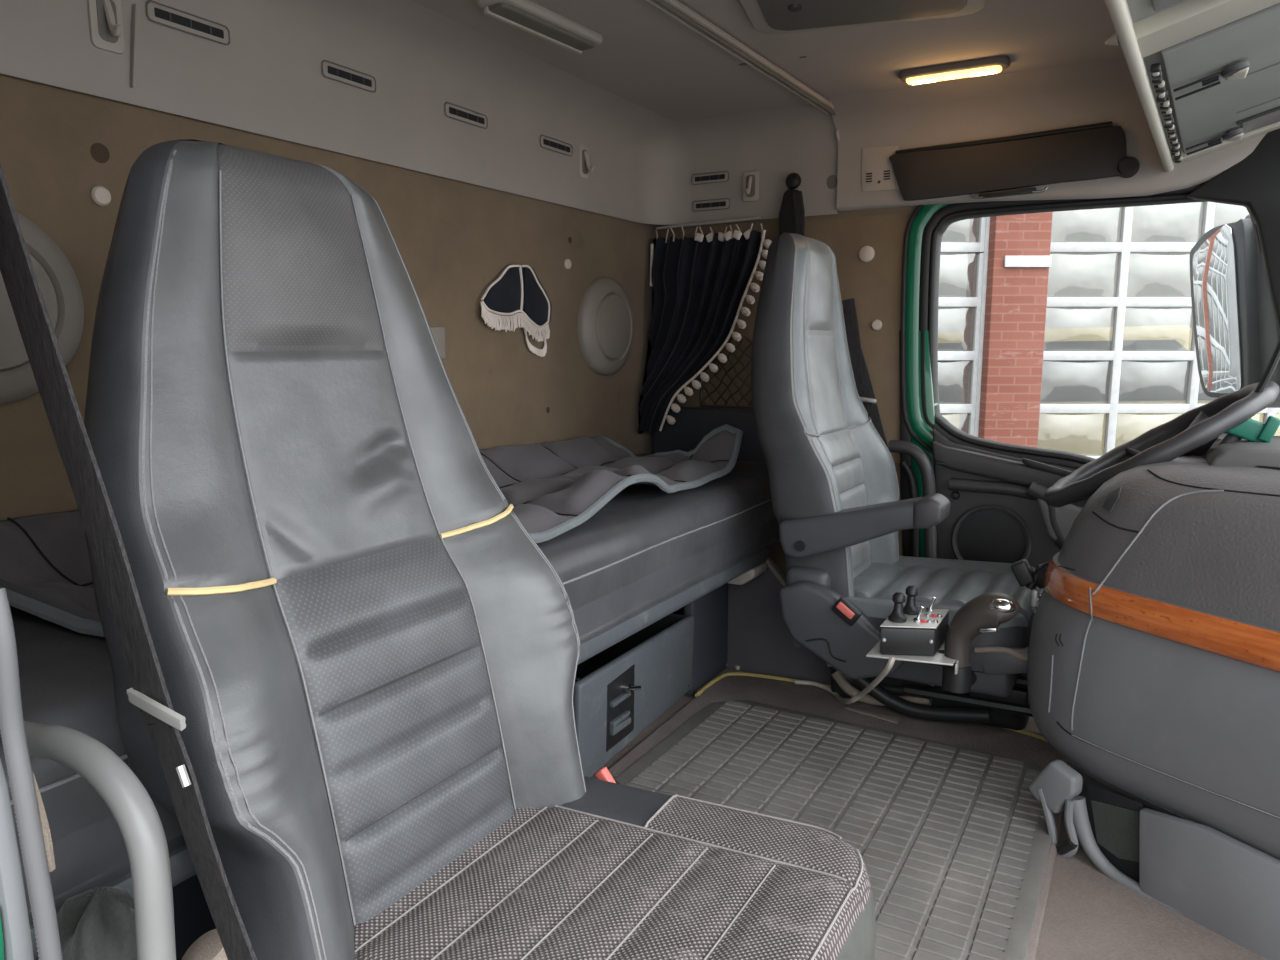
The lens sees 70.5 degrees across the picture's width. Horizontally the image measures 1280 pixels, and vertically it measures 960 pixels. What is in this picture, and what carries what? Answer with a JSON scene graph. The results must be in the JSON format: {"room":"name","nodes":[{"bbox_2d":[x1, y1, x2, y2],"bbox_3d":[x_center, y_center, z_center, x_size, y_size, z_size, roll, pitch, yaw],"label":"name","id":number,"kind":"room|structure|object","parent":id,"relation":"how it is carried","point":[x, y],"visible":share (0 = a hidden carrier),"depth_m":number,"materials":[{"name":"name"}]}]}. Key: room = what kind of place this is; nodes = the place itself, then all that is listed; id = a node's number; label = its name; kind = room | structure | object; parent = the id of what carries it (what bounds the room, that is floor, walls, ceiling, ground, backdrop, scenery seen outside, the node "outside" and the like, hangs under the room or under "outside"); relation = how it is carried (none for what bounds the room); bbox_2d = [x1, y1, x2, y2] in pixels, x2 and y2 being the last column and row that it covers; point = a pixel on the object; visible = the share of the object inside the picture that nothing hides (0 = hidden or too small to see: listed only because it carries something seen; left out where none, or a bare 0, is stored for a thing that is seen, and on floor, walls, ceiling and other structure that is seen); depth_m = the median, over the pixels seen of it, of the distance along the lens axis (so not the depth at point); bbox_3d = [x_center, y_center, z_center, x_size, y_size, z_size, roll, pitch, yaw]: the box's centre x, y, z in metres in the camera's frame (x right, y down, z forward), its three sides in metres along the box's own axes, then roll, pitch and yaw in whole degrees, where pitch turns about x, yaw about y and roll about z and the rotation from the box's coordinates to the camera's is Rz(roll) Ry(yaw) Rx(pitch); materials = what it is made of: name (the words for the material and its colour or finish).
{"room":"vehicle interior","nodes":[
{"label":"vehicle interior","id":0,"kind":"room"},
{"bbox_2d":[0,73,654,520],"bbox_3d":[-0.508,-0.070,1.892,0.040,1.660,2.330,5,10,29],"label":"wall","id":1,"kind":"structure","parent":0,"point":[453,238],"depth_m":1.93,"materials":[{"name":"beige fabric"}]},
{"bbox_2d":[0,212,83,404],"bbox_3d":[-0.853,-0.230,1.171,0.041,0.270,0.270,5,10,29],"label":"wall speaker","id":2,"kind":"object","parent":1,"relation":"attached to","point":[58,282],"visible":0.68,"depth_m":1.22,"materials":[{"name":"beige plastic"}]},
{"bbox_2d":[90,143,109,162],"bbox_3d":[-0.779,-0.472,1.306,0.002,0.028,0.028,5,10,29],"label":"hole mark","id":3,"kind":"object","parent":1,"relation":"attached to","point":[99,152],"visible":1,"depth_m":1.30,"materials":[{"name":"fabric"}]},
{"bbox_2d":[90,186,110,205],"bbox_3d":[-0.779,-0.411,1.309,0.008,0.028,0.028,5,10,29],"label":"stud","id":4,"kind":"object","parent":1,"relation":"attached to","point":[100,195],"visible":1,"depth_m":1.30,"materials":[{"name":"white plastic"}]},
{"bbox_2d":[87,0,124,53],"bbox_3d":[-0.746,-0.652,1.278,0.037,0.084,0.048,5,10,29],"label":"coat hook","id":5,"kind":"object","parent":1,"relation":"attached to","point":[105,16],"visible":1,"depth_m":1.28,"materials":[{"name":"white plastic"}]},
{"bbox_2d":[130,4,140,87],"bbox_3d":[-0.737,-0.633,1.322,0.012,0.119,0.024,5,10,29],"label":"trim","id":6,"kind":"structure","parent":1,"relation":"attached to","point":[136,9],"depth_m":1.32,"materials":[{"name":"grey plastic"}]},
{"bbox_2d":[146,0,229,44],"bbox_3d":[-0.694,-0.702,1.393,0.010,0.030,0.139,5,10,29],"label":"air vent","id":7,"kind":"object","parent":1,"relation":"attached to","point":[156,13],"visible":1,"depth_m":1.39,"materials":[{"name":"grey plastic"}]},
{"bbox_2d":[322,60,375,92],"bbox_3d":[-0.536,-0.743,1.667,0.010,0.030,0.129,5,10,29],"label":"air vent","id":8,"kind":"object","parent":1,"relation":"attached to","point":[331,71],"visible":1,"depth_m":1.66,"materials":[{"name":"grey plastic"}]},
{"bbox_2d":[0,453,779,959],"bbox_3d":[-0.264,0.195,1.771,0.530,0.262,2.135,5,10,29],"label":"bunk","id":9,"kind":"object","parent":1,"relation":"attached to","point":[649,552],"visible":0.35,"depth_m":1.56,"materials":[{"name":"leather"}]},
{"bbox_2d":[24,721,175,959],"bbox_3d":[-0.460,0.467,0.782,0.196,0.519,0.028,5,10,29],"label":"grab bar","id":10,"kind":"object","parent":9,"relation":"attached to","point":[137,818],"visible":0.89,"depth_m":0.71,"materials":[{"name":"grey metal"}]},
{"bbox_2d":[0,424,742,636],"bbox_3d":[-0.309,0.010,1.699,0.482,0.128,1.590,5,10,29],"label":"cover","id":11,"kind":"object","parent":9,"relation":"on","point":[555,487],"visible":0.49,"depth_m":1.69,"materials":[{"name":"grey fabric"}]},
{"bbox_2d":[0,0,837,224],"bbox_3d":[-0.263,-0.728,1.607,0.568,0.265,2.250,5,10,29],"label":"overhead storage cabinet","id":12,"kind":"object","parent":1,"relation":"attached to","point":[269,80],"depth_m":1.80,"materials":[{"name":"grey plastic"}]},
{"bbox_2d":[430,326,445,358],"bbox_3d":[-0.436,-0.293,1.933,0.012,0.070,0.050,5,10,29],"label":"switch plate","id":13,"kind":"object","parent":1,"relation":"attached to","point":[438,332],"visible":0.49,"depth_m":1.94,"materials":[{"name":"beige plastic"}]},
{"bbox_2d":[445,102,487,128],"bbox_3d":[-0.375,-0.784,1.948,0.010,0.030,0.139,5,10,29],"label":"air vent","id":14,"kind":"object","parent":1,"relation":"attached to","point":[471,117],"visible":1,"depth_m":1.94,"materials":[{"name":"grey plastic"}]},
{"bbox_2d":[480,265,551,356],"bbox_3d":[-0.292,-0.403,2.159,0.018,0.219,0.278,5,10,29],"label":"pennant","id":15,"kind":"object","parent":1,"relation":"attached to","point":[518,288],"visible":1,"depth_m":2.16,"materials":[{"name":"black fabric"}]},
{"bbox_2d":[540,135,572,156],"bbox_3d":[-0.208,-0.826,2.239,0.010,0.030,0.139,5,10,29],"label":"air vent","id":16,"kind":"object","parent":1,"relation":"attached to","point":[547,143],"visible":1,"depth_m":2.23,"materials":[{"name":"grey plastic"}]},
{"bbox_2d":[564,259,570,268],"bbox_3d":[-0.186,-0.559,2.343,0.008,0.026,0.026,5,10,29],"label":"stud","id":17,"kind":"object","parent":1,"relation":"attached to","point":[567,263],"visible":1,"depth_m":2.34,"materials":[{"name":"white plastic"}]},
{"bbox_2d":[576,657,592,674],"bbox_3d":[-0.274,0.375,2.097,0.030,0.320,0.740,5,10,29],"label":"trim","id":18,"kind":"structure","parent":1,"relation":"attached to","point":[586,664],"depth_m":2.32,"materials":[{"name":"black plastic"}]},
{"bbox_2d":[578,144,594,179],"bbox_3d":[-0.133,-0.825,2.343,0.037,0.084,0.048,5,10,29],"label":"coat hook","id":19,"kind":"object","parent":1,"relation":"attached to","point":[584,167],"visible":1,"depth_m":2.34,"materials":[{"name":"white plastic"}]},
{"bbox_2d":[577,277,633,375],"bbox_3d":[-0.082,-0.425,2.513,0.041,0.270,0.270,5,10,29],"label":"wall speaker","id":20,"kind":"object","parent":1,"relation":"attached to","point":[605,322],"visible":1,"depth_m":2.47,"materials":[{"name":"beige plastic"}]},
{"bbox_2d":[411,0,1124,121],"bbox_3d":[0.335,-0.833,1.282,1.990,0.050,2.350,5,10,29],"label":"ceiling","id":21,"kind":"structure","parent":0,"point":[645,57],"depth_m":1.88,"materials":[{"name":"grey plastic"}]},
{"bbox_2d":[477,0,602,53],"bbox_3d":[-0.182,-0.859,1.707,0.075,0.032,0.304,6,10,34],"label":"recessed light","id":22,"kind":"object","parent":21,"relation":"in","point":[532,18],"visible":1,"depth_m":1.68,"materials":[{"name":"white plastic"}]},
{"bbox_2d":[645,0,839,141],"bbox_3d":[0.044,-0.734,1.613,0.033,0.236,2.048,5,10,31],"label":"rail","id":23,"kind":"object","parent":21,"relation":"attached to","point":[677,10],"visible":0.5,"depth_m":1.84,"materials":[{"name":"metal"}]},
{"bbox_2d":[739,0,987,33],"bbox_3d":[0.356,-0.825,1.476,0.420,0.028,0.500,3,9,17],"label":"roof hatch","id":24,"kind":"object","parent":21,"relation":"attached to","point":[765,16],"visible":1,"depth_m":1.62,"materials":[{"name":"grey plastic"}]},
{"bbox_2d":[899,55,1010,84],"bbox_3d":[0.693,-0.904,2.004,0.234,0.030,0.060,5,10,29],"label":"recessed light","id":25,"kind":"object","parent":21,"relation":"in","point":[995,64],"visible":1,"depth_m":1.98,"materials":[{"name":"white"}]},
{"bbox_2d":[1105,0,1279,171],"bbox_3d":[1.051,-0.701,1.339,0.532,0.219,1.451,5,10,32],"label":"console","id":26,"kind":"object","parent":21,"relation":"attached to","point":[1205,74],"visible":0.99,"depth_m":1.40,"materials":[{"name":"grey plastic"}]},
{"bbox_2d":[1105,32,1118,44],"bbox_3d":[0.721,-0.675,1.385,0.019,0.006,0.062,5,10,29],"label":"tab","id":27,"kind":"object","parent":26,"relation":"attached to","point":[1113,39],"visible":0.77,"depth_m":1.39,"materials":[{"name":"beige plastic"}]},
{"bbox_2d":[655,206,916,614],"bbox_3d":[0.389,-0.183,2.651,0.840,1.660,0.050,5,10,29],"label":"wall","id":28,"kind":"structure","parent":0,"point":[875,285],"depth_m":2.46,"materials":[{"name":"beige fabric"}]},
{"bbox_2d":[656,216,760,229],"bbox_3d":[0.193,-0.738,2.599,0.330,0.016,0.008,5,10,29],"label":"track","id":29,"kind":"object","parent":28,"relation":"attached to","point":[759,217],"visible":1,"depth_m":2.59,"materials":[{"name":"metal"}]},
{"bbox_2d":[638,223,771,433],"bbox_3d":[0.185,-0.428,2.602,0.389,0.605,0.122,5,10,29],"label":"curtain","id":30,"kind":"object","parent":29,"relation":"hanging from","point":[700,284],"visible":1,"depth_m":2.63,"materials":[{"name":"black fabric"}]},
{"bbox_2d":[653,406,765,462],"bbox_3d":[0.278,-0.129,2.647,0.520,0.155,0.070,5,10,29],"label":"trim","id":31,"kind":"structure","parent":28,"relation":"attached to","point":[692,424],"depth_m":2.66,"materials":[{"name":"fabric"}]},
{"bbox_2d":[691,171,728,184],"bbox_3d":[0.202,-0.870,2.607,0.119,0.030,0.010,5,10,29],"label":"air vent","id":32,"kind":"object","parent":28,"relation":"attached to","point":[721,176],"visible":1,"depth_m":2.60,"materials":[{"name":"grey plastic"}]},
{"bbox_2d":[692,198,729,211],"bbox_3d":[0.206,-0.795,2.616,0.119,0.030,0.010,5,10,29],"label":"air vent","id":33,"kind":"object","parent":28,"relation":"attached to","point":[713,204],"visible":1,"depth_m":2.61,"materials":[{"name":"grey plastic"}]},
{"bbox_2d":[699,336,752,408],"bbox_3d":[0.286,-0.317,2.647,0.244,0.218,0.012,5,10,29],"label":"net","id":34,"kind":"object","parent":28,"relation":"attached to","point":[745,337],"visible":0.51,"depth_m":2.66,"materials":[{"name":"brown fabric"}]},
{"bbox_2d":[743,170,758,201],"bbox_3d":[0.305,-0.826,2.536,0.048,0.084,0.037,5,10,29],"label":"coat hook","id":35,"kind":"object","parent":28,"relation":"attached to","point":[750,178],"visible":1,"depth_m":2.54,"materials":[{"name":"white plastic"}]},
{"bbox_2d":[779,173,804,235],"bbox_3d":[0.419,-0.718,2.479,0.078,0.242,0.038,5,10,29],"label":"guide","id":36,"kind":"object","parent":28,"relation":"attached to","point":[792,211],"visible":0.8,"depth_m":2.46,"materials":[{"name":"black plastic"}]},
{"bbox_2d":[827,175,836,188],"bbox_3d":[0.517,-0.802,2.437,0.029,0.036,0.002,5,10,29],"label":"stain patch","id":37,"kind":"object","parent":28,"relation":"attached to","point":[832,180],"visible":1,"depth_m":2.44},
{"bbox_2d":[842,298,887,447],"bbox_3d":[0.594,-0.251,2.405,0.170,0.460,0.019,5,10,29],"label":"belt","id":38,"kind":"object","parent":28,"relation":"attached to","point":[863,383],"visible":0.56,"depth_m":2.40,"materials":[{"name":"fabric"}]},
{"bbox_2d":[859,246,874,261],"bbox_3d":[0.608,-0.607,2.428,0.042,0.042,0.008,5,10,29],"label":"stud","id":39,"kind":"object","parent":28,"relation":"attached to","point":[866,254],"visible":1,"depth_m":2.42,"materials":[{"name":"white plastic"}]},
{"bbox_2d":[871,320,881,329],"bbox_3d":[0.638,-0.418,2.439,0.028,0.028,0.008,5,10,29],"label":"stud","id":40,"kind":"object","parent":28,"relation":"attached to","point":[876,324],"visible":1,"depth_m":2.44,"materials":[{"name":"beige plastic"}]},
{"bbox_2d":[862,146,898,190],"bbox_3d":[0.633,-0.811,2.358,0.110,0.112,0.019,5,10,29],"label":"panel","id":41,"kind":"object","parent":28,"relation":"attached to","point":[878,174],"visible":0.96,"depth_m":2.36,"materials":[{"name":"grey plastic"}]},
{"bbox_2d":[899,330,911,555],"bbox_3d":[0.751,0.018,2.479,0.097,0.846,0.080,5,10,29],"label":"trim","id":42,"kind":"structure","parent":28,"relation":"attached to","point":[905,435],"depth_m":2.44,"materials":[{"name":"rubber"}]},
{"bbox_2d":[899,460,919,556],"bbox_3d":[0.726,0.108,2.437,0.068,0.326,0.024,5,10,29],"label":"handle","id":43,"kind":"object","parent":28,"relation":"attached to","point":[908,470],"visible":0.65,"depth_m":2.42,"materials":[{"name":"black plastic"}]},
{"bbox_2d":[911,330,939,556],"bbox_3d":[0.781,-0.011,2.459,0.118,0.783,0.080,5,10,29],"label":"trim","id":44,"kind":"structure","parent":28,"relation":"attached to","point":[929,399],"depth_m":2.40,"materials":[{"name":"green paint"}]},
{"bbox_2d":[889,121,1139,200],"bbox_3d":[0.889,-0.764,2.195,0.571,0.154,0.030,5,10,29],"label":"sun visor","id":45,"kind":"object","parent":28,"relation":"attached to","point":[1099,150],"visible":1,"depth_m":2.18,"materials":[{"name":"brown plastic"}]},
{"bbox_2d":[826,58,1266,210],"bbox_3d":[1.019,-0.787,2.036,1.230,0.274,0.290,5,10,29],"label":"trim","id":46,"kind":"structure","parent":28,"relation":"attached to","point":[1003,105],"depth_m":2.15,"materials":[{"name":"grey plastic"}]},
{"bbox_2d":[901,182,1279,567],"bbox_3d":[1.217,0.044,2.179,1.201,1.549,0.142,5,10,29],"label":"door","id":47,"kind":"structure","parent":28,"relation":"in","point":[995,491],"depth_m":2.33,"materials":[{"name":"plastic"}]},
{"bbox_2d":[888,440,936,557],"bbox_3d":[0.722,0.073,2.387,0.138,0.353,0.032,5,10,29],"label":"grab bar","id":48,"kind":"object","parent":47,"relation":"attached to","point":[898,446],"visible":0.77,"depth_m":2.36,"materials":[{"name":"plastic"}]},
{"bbox_2d":[957,509,1025,562],"bbox_3d":[0.905,0.158,2.335,0.172,0.172,0.003,5,10,29],"label":"speaker grille","id":49,"kind":"object","parent":47,"relation":"attached to","point":[988,535],"depth_m":2.33,"materials":[{"name":"black plastic"}]},
{"bbox_2d":[1190,215,1279,407],"bbox_3d":[1.553,-0.469,2.298,0.134,0.558,0.400,1,9,4],"label":"mirror","id":50,"kind":"object","parent":47,"relation":"attached to","point":[1236,335],"visible":0.63,"depth_m":2.27,"materials":[{"name":"grey plastic"}]},
{"bbox_2d":[1186,128,1279,334],"bbox_3d":[1.429,-0.452,1.978,0.430,0.785,0.050,5,10,29],"label":"trim","id":51,"kind":"structure","parent":28,"relation":"attached to","point":[1253,183],"depth_m":1.97,"materials":[{"name":"plastic"}]},
{"bbox_2d":[591,694,1266,959],"bbox_3d":[0.413,0.662,1.501,2.150,0.048,2.380,5,10,29],"label":"floor","id":52,"kind":"structure","parent":0,"point":[1089,915],"depth_m":1.34,"materials":[{"name":"beige carpet"}]},
{"bbox_2d":[57,886,136,959],"bbox_3d":[-0.459,0.542,0.796,0.127,0.397,0.103,5,10,29],"label":"cloth bag","id":53,"kind":"object","parent":52,"relation":"on","point":[97,923],"visible":0.66,"depth_m":0.76,"materials":[{"name":"fabric"}]},
{"bbox_2d":[172,874,215,959],"bbox_3d":[-0.423,0.510,1.255,0.025,0.300,1.090,5,10,29],"label":"trim","id":54,"kind":"structure","parent":52,"relation":"on","point":[193,918],"depth_m":1.05,"materials":[{"name":"plastic"}]},
{"bbox_2d":[573,613,693,776],"bbox_3d":[-0.102,0.435,1.992,0.338,0.207,0.555,5,10,29],"label":"drawer","id":55,"kind":"object","parent":52,"relation":"on","point":[629,684],"visible":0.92,"depth_m":1.90,"materials":[{"name":"grey plastic"}]},
{"bbox_2d":[684,583,727,695],"bbox_3d":[0.172,0.351,2.288,0.025,0.330,0.225,5,10,29],"label":"trim","id":56,"kind":"structure","parent":52,"relation":"on","point":[709,611],"depth_m":2.27,"materials":[{"name":"plastic"}]},
{"bbox_2d":[727,557,830,684],"bbox_3d":[0.366,0.344,2.301,0.300,0.340,0.030,5,10,29],"label":"trim","id":57,"kind":"structure","parent":52,"relation":"on","point":[760,641],"depth_m":2.31,"materials":[{"name":"grey plastic"}]},
{"bbox_2d":[766,560,785,586],"bbox_3d":[0.392,0.285,2.256,0.228,0.219,0.010,5,10,29],"label":"trim","id":58,"kind":"structure","parent":57,"relation":"attached to","point":[770,565],"depth_m":2.27,"materials":[{"name":"grey plastic"}]},
{"bbox_2d":[608,672,1070,959],"bbox_3d":[0.201,0.629,1.485,0.832,0.022,1.592,5,10,29],"label":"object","id":59,"kind":"structure","parent":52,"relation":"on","point":[1023,745],"depth_m":2.02,"materials":[{"name":"grey rubber"}]},
{"bbox_2d":[84,139,875,959],"bbox_3d":[-0.151,0.170,0.933,0.710,1.034,0.583,5,10,29],"label":"passenger seat","id":60,"kind":"object","parent":59,"relation":"on","point":[369,659],"visible":0.98,"depth_m":0.93,"materials":[{"name":"leather"}]},
{"bbox_2d":[0,164,256,959],"bbox_3d":[-0.401,0.084,0.699,0.228,0.644,0.040,4,9,24],"label":"belt","id":61,"kind":"object","parent":60,"relation":"attached to","point":[149,692],"visible":1,"depth_m":0.69,"materials":[{"name":"fabric"}]},
{"bbox_2d":[353,797,870,959],"bbox_3d":[-0.059,0.445,0.921,0.485,0.050,0.528,5,10,29],"label":"cushion","id":62,"kind":"object","parent":60,"relation":"on","point":[521,878],"depth_m":0.94,"materials":[{"name":"fabric"}]},
{"bbox_2d":[615,700,1051,959],"bbox_3d":[0.202,0.626,1.431,0.757,0.010,1.300,5,10,29],"label":"rubber mat","id":63,"kind":"object","parent":59,"relation":"on","point":[953,843],"visible":0.58,"depth_m":1.65,"materials":[{"name":"grey rubber"}]},
{"bbox_2d":[831,670,930,705],"bbox_3d":[0.555,0.490,2.097,0.232,0.070,0.023,5,10,29],"label":"hose","id":64,"kind":"object","parent":59,"relation":"on","point":[838,676],"visible":0.62,"depth_m":2.11,"materials":[{"name":"grey rubber"}]},
{"bbox_2d":[852,677,990,722],"bbox_3d":[0.624,0.491,2.023,0.304,0.085,0.030,5,10,29],"label":"hose","id":65,"kind":"object","parent":59,"relation":"on","point":[952,714],"visible":0.88,"depth_m":2.01,"materials":[{"name":"black plastic"}]},
{"bbox_2d":[831,647,1032,729],"bbox_3d":[0.699,0.401,2.114,0.469,0.253,0.586,5,10,29],"label":"base","id":66,"kind":"object","parent":59,"relation":"on","point":[1013,712],"visible":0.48,"depth_m":1.95,"materials":[{"name":"black plastic"}]},
{"bbox_2d":[828,667,959,695],"bbox_3d":[0.584,0.468,2.095,0.306,0.063,0.027,5,10,29],"label":"hose","id":67,"kind":"object","parent":66,"relation":"attached to","point":[897,690],"visible":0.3,"depth_m":2.08,"materials":[{"name":"black plastic"}]},
{"bbox_2d":[751,232,1043,696],"bbox_3d":[0.595,-0.076,2.055,0.612,0.963,0.578,5,10,29],"label":"seat","id":68,"kind":"object","parent":66,"relation":"on","point":[838,510],"visible":0.98,"depth_m":1.96,"materials":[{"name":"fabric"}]},
{"bbox_2d":[832,596,862,625],"bbox_3d":[0.431,0.273,1.883,0.062,0.058,0.020,5,10,29],"label":"seat belt buckle","id":69,"kind":"object","parent":68,"relation":"attached to","point":[844,613],"depth_m":1.88,"materials":[{"name":"red plastic"}]},
{"bbox_2d":[792,590,1043,672],"bbox_3d":[0.663,0.300,2.088,0.472,0.124,0.512,5,10,29],"label":"seat cushion","id":70,"kind":"object","parent":68,"relation":"on","point":[876,606],"depth_m":1.89,"materials":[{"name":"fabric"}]},
{"bbox_2d":[846,556,1043,627],"bbox_3d":[0.664,0.243,2.079,0.460,0.050,0.500,5,10,29],"label":"cushion","id":71,"kind":"object","parent":68,"relation":"on","point":[953,582],"depth_m":2.06,"materials":[{"name":"grey leather"}]},
{"bbox_2d":[941,593,1020,693],"bbox_3d":[0.671,0.318,1.757,0.133,0.244,0.204,5,10,29],"label":"lever","id":72,"kind":"object","parent":68,"relation":"on","point":[983,613],"visible":0.96,"depth_m":1.69,"materials":[{"name":"black plastic"}]},
{"bbox_2d":[866,585,958,673],"bbox_3d":[0.547,0.296,1.762,0.161,0.164,0.185,5,10,29],"label":"control box","id":73,"kind":"object","parent":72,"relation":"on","point":[911,633],"visible":0.94,"depth_m":1.72,"materials":[{"name":"metal"}]},
{"bbox_2d":[795,656,895,703],"bbox_3d":[0.459,0.416,1.965,0.079,0.264,0.560,-1,9,-8],"label":"cable","id":74,"kind":"object","parent":73,"relation":"hanging from","point":[885,671],"visible":0.99,"depth_m":1.90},
{"bbox_2d":[913,606,923,622],"bbox_3d":[0.535,0.258,1.739,0.020,0.033,0.016,5,10,29],"label":"toggle switch","id":75,"kind":"object","parent":73,"relation":"attached to","point":[917,619],"depth_m":1.74,"materials":[{"name":"silver metal"}]},
{"bbox_2d":[926,597,936,611],"bbox_3d":[0.580,0.248,1.805,0.020,0.033,0.016,5,10,29],"label":"toggle switch","id":76,"kind":"object","parent":73,"relation":"attached to","point":[930,609],"depth_m":1.80,"materials":[{"name":"silver metal"}]},
{"bbox_2d":[697,668,1042,735],"bbox_3d":[0.627,0.525,2.284,1.016,0.028,0.424,3,9,18],"label":"liner","id":77,"kind":"object","parent":52,"relation":"on","point":[1031,726],"visible":0.05,"depth_m":2.05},
{"bbox_2d":[1027,434,1279,959],"bbox_3d":[1.142,0.295,1.520,0.899,0.694,1.214,5,10,29],"label":"dashboard","id":78,"kind":"object","parent":52,"relation":"on","point":[1154,649],"visible":0.98,"depth_m":1.40,"materials":[{"name":"plastic"}]},
{"bbox_2d":[1011,559,1049,589],"bbox_3d":[0.764,0.182,1.748,0.088,0.061,0.050,5,10,29],"label":"cradle","id":79,"kind":"object","parent":78,"relation":"attached to","point":[1021,569],"visible":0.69,"depth_m":1.74,"materials":[{"name":"black plastic"}]},
{"bbox_2d":[1031,589,1040,613],"bbox_3d":[0.761,0.260,1.735,0.028,0.104,0.041,-2,9,-13],"label":"switch","id":80,"kind":"object","parent":78,"relation":"attached to","point":[1035,598],"visible":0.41,"depth_m":1.72,"materials":[{"name":"silver metal"}]},
{"bbox_2d":[1037,789,1077,857],"bbox_3d":[0.703,0.585,1.530,0.021,0.110,0.081,-5,10,-31],"label":"hook","id":81,"kind":"object","parent":78,"relation":"attached to","point":[1068,848],"visible":0.98,"depth_m":1.51,"materials":[{"name":"plastic"}]},
{"bbox_2d":[1044,381,1279,506],"bbox_3d":[1.035,-0.013,1.828,0.432,0.380,0.424,-3,9,-20],"label":"steering wheel","id":82,"kind":"object","parent":78,"relation":"attached to","point":[1193,432],"visible":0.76,"depth_m":1.71,"materials":[{"name":"plastic"}]},
{"bbox_2d":[1204,438,1279,466],"bbox_3d":[1.074,-0.043,1.598,0.127,0.049,0.220,5,10,29],"label":"hood","id":83,"kind":"object","parent":78,"relation":"attached to","point":[1242,453],"depth_m":1.52,"materials":[{"name":"grey plastic"}]},
{"bbox_2d":[1218,416,1279,444],"bbox_3d":[1.083,-0.073,1.626,0.106,0.101,0.039,5,10,29],"label":"mount arm","id":84,"kind":"object","parent":78,"relation":"on","point":[1251,430],"visible":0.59,"depth_m":1.61,"materials":[{"name":"green plastic"}]},
{"bbox_2d":[1254,340,1279,392],"bbox_3d":[1.125,-0.186,1.628,0.056,0.134,0.013,5,10,29],"label":"cable","id":85,"kind":"object","parent":78,"relation":"attached to","point":[1274,360],"visible":0.8,"depth_m":1.62,"materials":[{"name":"black plastic"}]},
{"bbox_3d":[-0.772,0.156,0.719,0.760,1.760,0.035,5,10,29],"label":"wall","id":86,"kind":"structure","parent":0,"visible":0},
{"bbox_2d":[0,915,3,959],"bbox_3d":[-0.449,0.312,0.589,0.131,0.114,0.008,5,10,29],"label":"trim","id":87,"kind":"structure","parent":86,"relation":"attached to","point":[1,932],"depth_m":0.56,"materials":[{"name":"green paint"}]},
{"bbox_2d":[0,759,33,959],"bbox_3d":[-0.523,0.252,0.636,0.326,0.387,0.012,5,10,29],"label":"trim","id":88,"kind":"structure","parent":86,"relation":"attached to","point":[16,930],"depth_m":0.56,"materials":[{"name":"grey plastic"}]},
{"bbox_2d":[0,588,62,959],"bbox_3d":[-0.378,0.194,0.556,0.034,0.261,0.011,5,10,29],"label":"grab handle","id":89,"kind":"object","parent":86,"relation":"attached to","point":[13,734],"visible":1,"depth_m":0.55,"materials":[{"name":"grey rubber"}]},
{"bbox_2d":[33,773,55,871],"bbox_3d":[-0.378,0.215,0.569,0.020,0.061,0.005,5,10,29],"label":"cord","id":90,"kind":"object","parent":89,"relation":"attached to","point":[44,822],"visible":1,"depth_m":0.57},
{"label":"outside","id":91,"kind":"structure","parent":0,"visible":0},
{"bbox_3d":[1.623,1.283,9.291,33.188,0.100,32.988,5,10,29],"label":"ground","id":92,"kind":"structure","parent":91,"visible":0},
{"bbox_2d":[959,212,1052,447],"bbox_3d":[3.623,-1.731,8.993,0.534,5.950,0.700,0,8,0],"label":"brick pillar","id":93,"kind":"structure","parent":92,"relation":"on","point":[1016,297],"depth_m":8.71,"materials":[{"name":"red brick"}]},
{"bbox_2d":[974,217,989,436],"bbox_3d":[3.382,-1.711,8.860,0.120,5.950,0.130,0,8,0],"label":"door frame","id":94,"kind":"structure","parent":93,"relation":"attached to","point":[987,226],"depth_m":8.83,"materials":[{"name":"white metal"}]},
{"bbox_2d":[938,217,985,435],"bbox_3d":[1.755,-1.995,8.802,3.214,4.764,0.064,0,8,0],"label":"garage door","id":95,"kind":"structure","parent":94,"relation":"attached to","point":[946,247],"depth_m":8.83,"materials":[{"name":"white metal"}]},
{"bbox_2d":[1004,256,1051,266],"bbox_3d":[3.671,-2.069,8.569,0.436,0.104,0.030,0,8,0],"label":"wall sign","id":96,"kind":"object","parent":93,"relation":"attached to","point":[1009,261],"visible":1,"depth_m":8.55,"materials":[{"name":"metal"}]},
{"bbox_2d":[1040,202,1279,458],"bbox_3d":[5.477,-1.995,8.802,3.214,4.764,0.064,0,8,0],"label":"garage door","id":97,"kind":"structure","parent":93,"relation":"attached to","point":[1124,247],"depth_m":8.86,"materials":[{"name":"white metal"}]},
{"bbox_2d":[938,202,1248,332],"bbox_3d":[1.623,-3.012,14.868,20.534,6.750,0.300,0,8,0],"label":"windows","id":98,"kind":"structure","parent":92,"relation":"on","point":[1070,274],"depth_m":14.65,"materials":[{"name":"white glass"}]},
{"bbox_2d":[938,325,1279,455],"bbox_3d":[4.700,-0.822,12.417,8.385,2.514,3.428,0,8,0],"label":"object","id":99,"kind":"object","parent":92,"relation":"on","point":[1063,381],"visible":0.1,"depth_m":10.67,"materials":[{"name":"white metal"}]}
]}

